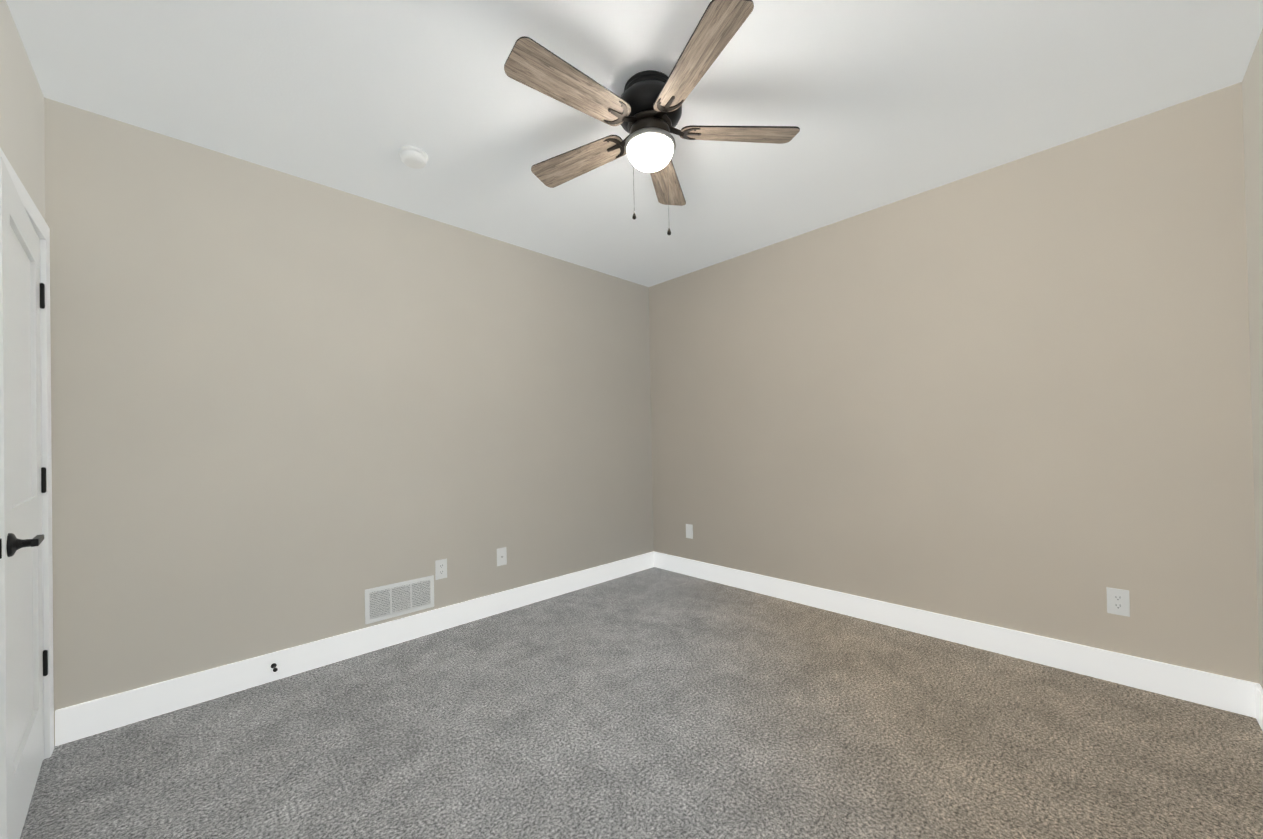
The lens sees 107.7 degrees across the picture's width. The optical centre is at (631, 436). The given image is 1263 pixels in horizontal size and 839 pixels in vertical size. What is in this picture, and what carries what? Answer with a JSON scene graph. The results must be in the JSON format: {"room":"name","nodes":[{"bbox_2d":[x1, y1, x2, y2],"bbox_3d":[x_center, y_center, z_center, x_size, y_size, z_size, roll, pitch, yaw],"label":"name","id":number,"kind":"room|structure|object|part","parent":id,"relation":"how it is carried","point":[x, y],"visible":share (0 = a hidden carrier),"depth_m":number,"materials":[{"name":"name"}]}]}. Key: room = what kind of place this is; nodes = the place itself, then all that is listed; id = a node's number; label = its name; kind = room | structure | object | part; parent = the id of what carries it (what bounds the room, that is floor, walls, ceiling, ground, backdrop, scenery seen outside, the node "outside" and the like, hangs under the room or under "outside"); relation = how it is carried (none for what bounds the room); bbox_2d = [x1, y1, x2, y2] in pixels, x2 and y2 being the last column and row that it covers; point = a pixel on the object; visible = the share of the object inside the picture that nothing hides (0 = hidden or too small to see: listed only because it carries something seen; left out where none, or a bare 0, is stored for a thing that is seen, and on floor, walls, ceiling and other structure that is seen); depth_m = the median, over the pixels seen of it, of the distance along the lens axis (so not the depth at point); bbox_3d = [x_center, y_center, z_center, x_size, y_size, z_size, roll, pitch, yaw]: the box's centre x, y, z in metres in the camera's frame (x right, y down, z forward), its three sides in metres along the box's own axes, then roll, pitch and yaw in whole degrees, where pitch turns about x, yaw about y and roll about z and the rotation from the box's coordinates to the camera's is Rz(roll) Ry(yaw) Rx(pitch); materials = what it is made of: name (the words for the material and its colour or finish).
{"room":"empty bedroom","nodes":[
{"label":"empty bedroom","id":0,"kind":"room"},
{"bbox_2d":[0,0,44,219],"bbox_3d":[-1.237,-0.098,0.613,0.120,2.660,3.445,-1,-1,-44],"label":"wall","id":1,"kind":"structure","parent":0,"point":[22,136],"depth_m":1.62,"materials":[{"name":"beige paint"}]},
{"bbox_2d":[0,157,47,838],"bbox_3d":[-2.040,0.232,1.541,0.769,2.020,0.047,-2,-1,43],"label":"door leaf","id":2,"kind":"structure","parent":1,"relation":"in","point":[21,696],"depth_m":1.51,"materials":[{"name":"white paint"}]},
{"bbox_2d":[0,533,43,558],"bbox_3d":[-1.825,0.314,1.335,0.180,0.069,0.143,-2,-1,43],"label":"door handle","id":3,"kind":"object","parent":2,"relation":"attached to","point":[14,544],"depth_m":1.33,"materials":[{"name":"black metal"}]},
{"bbox_3d":[-2.317,0.167,1.800,0.014,1.540,0.043,-2,-1,43],"label":"door hinges","id":4,"kind":"part","parent":2,"relation":"part of","materials":[{"name":"black metal"}]},
{"bbox_2d":[0,148,53,759],"bbox_3d":[-2.081,0.199,1.497,0.136,2.111,0.916,-1,-1,-44],"label":"door frame","id":5,"kind":"structure","parent":1,"relation":"attached to","point":[40,226],"depth_m":1.82,"materials":[{"name":"white paint"}]},
{"bbox_2d":[44,97,653,744],"bbox_3d":[-1.144,-0.079,3.188,3.841,2.660,0.120,-1,-1,-44],"label":"wall","id":6,"kind":"structure","parent":0,"point":[288,411],"depth_m":2.46,"materials":[{"name":"beige paint"}]},
{"bbox_2d":[271,663,277,671],"bbox_3d":[-1.816,1.179,2.349,0.025,0.025,0.071,-1,-1,-44],"label":"door stop","id":7,"kind":"object","parent":6,"relation":"attached to","point":[273,666],"visible":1,"depth_m":2.35,"materials":[{"name":"black metal"}]},
{"bbox_2d":[55,551,654,745],"bbox_3d":[-1.068,1.178,3.135,3.585,0.143,0.014,-1,-1,-44],"label":"baseboard","id":8,"kind":"structure","parent":6,"relation":"attached to","point":[88,718],"depth_m":2.45,"materials":[{"name":"white paint"}]},
{"bbox_2d":[365,575,433,623],"bbox_3d":[-1.405,0.990,2.816,0.394,0.200,0.009,-1,-1,-44],"label":"air vent","id":9,"kind":"object","parent":6,"relation":"in","point":[395,600],"visible":1,"depth_m":2.81,"materials":[{"name":"white plastic"}]},
{"bbox_2d":[435,558,446,579],"bbox_3d":[-1.231,0.860,2.989,0.075,0.124,0.007,-1,-1,-44],"label":"duplex electrical outlet","id":10,"kind":"object","parent":6,"relation":"attached to","point":[441,569],"visible":1,"depth_m":2.99,"materials":[{"name":"white plastic"}]},
{"bbox_2d":[497,547,506,565],"bbox_3d":[-0.921,0.857,3.285,0.075,0.124,0.016,-1,-1,-44],"label":"outlet","id":11,"kind":"object","parent":6,"relation":"attached to","point":[501,556],"visible":1,"depth_m":3.29,"materials":[{"name":"white plastic"}]},
{"bbox_2d":[6,0,1262,286],"bbox_3d":[-0.384,-1.488,1.478,5.111,0.100,3.685,-1,-1,-44],"label":"ceiling","id":12,"kind":"structure","parent":0,"point":[880,102],"depth_m":1.93,"materials":[{"name":"white paint"}]},
{"bbox_2d":[398,146,427,168],"bbox_3d":[-1.095,-1.393,2.318,0.136,0.049,0.136,-1,-1,-44],"label":"smoke detector","id":13,"kind":"object","parent":12,"relation":"attached to","point":[413,157],"visible":1,"depth_m":2.28,"materials":[{"name":"white plastic"}]},
{"bbox_2d":[504,0,799,234],"bbox_3d":[0.047,-1.134,1.902,1.175,0.616,1.206,-1,-1,-44],"label":"ceiling fan","id":14,"kind":"object","parent":12,"relation":"attached to","point":[644,110],"visible":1,"depth_m":1.80,"materials":[{"name":"brown wood"}]},
{"bbox_3d":[-0.210,-1.264,1.679,0.492,0.006,0.153,-1,-13,-40],"label":"blade","id":15,"kind":"part","parent":14,"relation":"part of","materials":[{"name":"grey wood"}]},
{"label":"blade","id":16,"kind":"part","parent":14,"relation":"part of","materials":[{"name":"brown wood"}]},
{"bbox_3d":[-0.015,-1.270,1.976,0.078,0.008,0.034,-23,-12,30],"label":"iron arm","id":17,"kind":"part","parent":14,"relation":"part of"},
{"bbox_3d":[-0.006,-1.271,1.851,0.078,0.008,0.034,-25,15,-38],"label":"iron arm","id":18,"kind":"part","parent":14,"relation":"part of"},
{"bbox_3d":[0.078,-1.155,1.919,0.193,0.082,0.193,-1,-1,-44],"label":"light globe","id":19,"kind":"part","parent":14,"relation":"part of","materials":[{"name":"white glass"}]},
{"bbox_3d":[0.116,-1.274,1.820,0.034,0.008,0.078,-1,18,-22],"label":"iron arm","id":20,"kind":"part","parent":14,"relation":"part of"},
{"bbox_3d":[0.167,-1.266,2.282,0.153,0.006,0.492,11,2,14],"label":"blade","id":21,"kind":"part","parent":14,"relation":"part of","materials":[{"name":"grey wood"}]},
{"bbox_3d":[0.183,-1.274,1.927,0.078,0.008,0.034,18,-2,-4],"label":"iron arm","id":22,"kind":"part","parent":14,"relation":"part of"},
{"bbox_3d":[0.216,-1.273,1.573,0.153,0.006,0.492,-14,4,-22],"label":"blade","id":23,"kind":"part","parent":14,"relation":"part of","materials":[{"name":"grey wood"}]},
{"label":"blade","id":24,"kind":"part","parent":14,"relation":"part of","materials":[{"name":"brown wood"}]},
{"bbox_2d":[20,567,1262,838],"bbox_3d":[-0.332,1.272,1.456,5.111,0.100,3.685,-1,-1,-44],"label":"floor","id":25,"kind":"structure","parent":0,"point":[654,703],"depth_m":1.82,"materials":[{"name":"carpet"}]},
{"bbox_2d":[649,82,1259,683],"bbox_3d":[1.474,-0.128,3.163,0.120,2.660,3.565,-1,-1,-44],"label":"wall","id":26,"kind":"structure","parent":0,"point":[1015,394],"depth_m":2.50,"materials":[{"name":"beige paint"}]},
{"bbox_2d":[686,524,692,538],"bbox_3d":[0.510,0.838,4.075,0.007,0.124,0.075,-1,-1,-44],"label":"electrical outlet","id":27,"kind":"object","parent":26,"relation":"attached to","point":[689,530],"visible":1,"depth_m":4.07,"materials":[{"name":"white plastic"}]},
{"bbox_2d":[654,552,1259,717],"bbox_3d":[1.413,1.131,3.144,0.014,0.143,3.431,-1,-1,-44],"label":"baseboard","id":28,"kind":"structure","parent":26,"relation":"attached to","point":[1230,694],"depth_m":2.48,"materials":[{"name":"white paint"}]},
{"bbox_2d":[1106,587,1129,616],"bbox_3d":[2.325,0.791,2.206,0.007,0.124,0.075,-1,-1,-44],"label":"duplex electrical outlet","id":29,"kind":"object","parent":26,"relation":"attached to","point":[1118,601],"visible":1,"depth_m":2.20,"materials":[{"name":"white plastic"}]},
{"bbox_2d":[1242,29,1262,688],"bbox_3d":[1.296,-0.146,0.589,3.721,2.660,0.120,-1,-1,-44],"label":"wall","id":30,"kind":"structure","parent":0,"point":[1252,90],"depth_m":1.84,"materials":[{"name":"beige paint"}]},
{"bbox_2d":[1255,684,1262,730],"bbox_3d":[1.311,1.113,0.664,3.587,0.143,0.014,-1,-1,-44],"label":"baseboard","id":31,"kind":"structure","parent":30,"relation":"attached to","point":[1259,701],"depth_m":1.87,"materials":[{"name":"white paint"}]}
]}

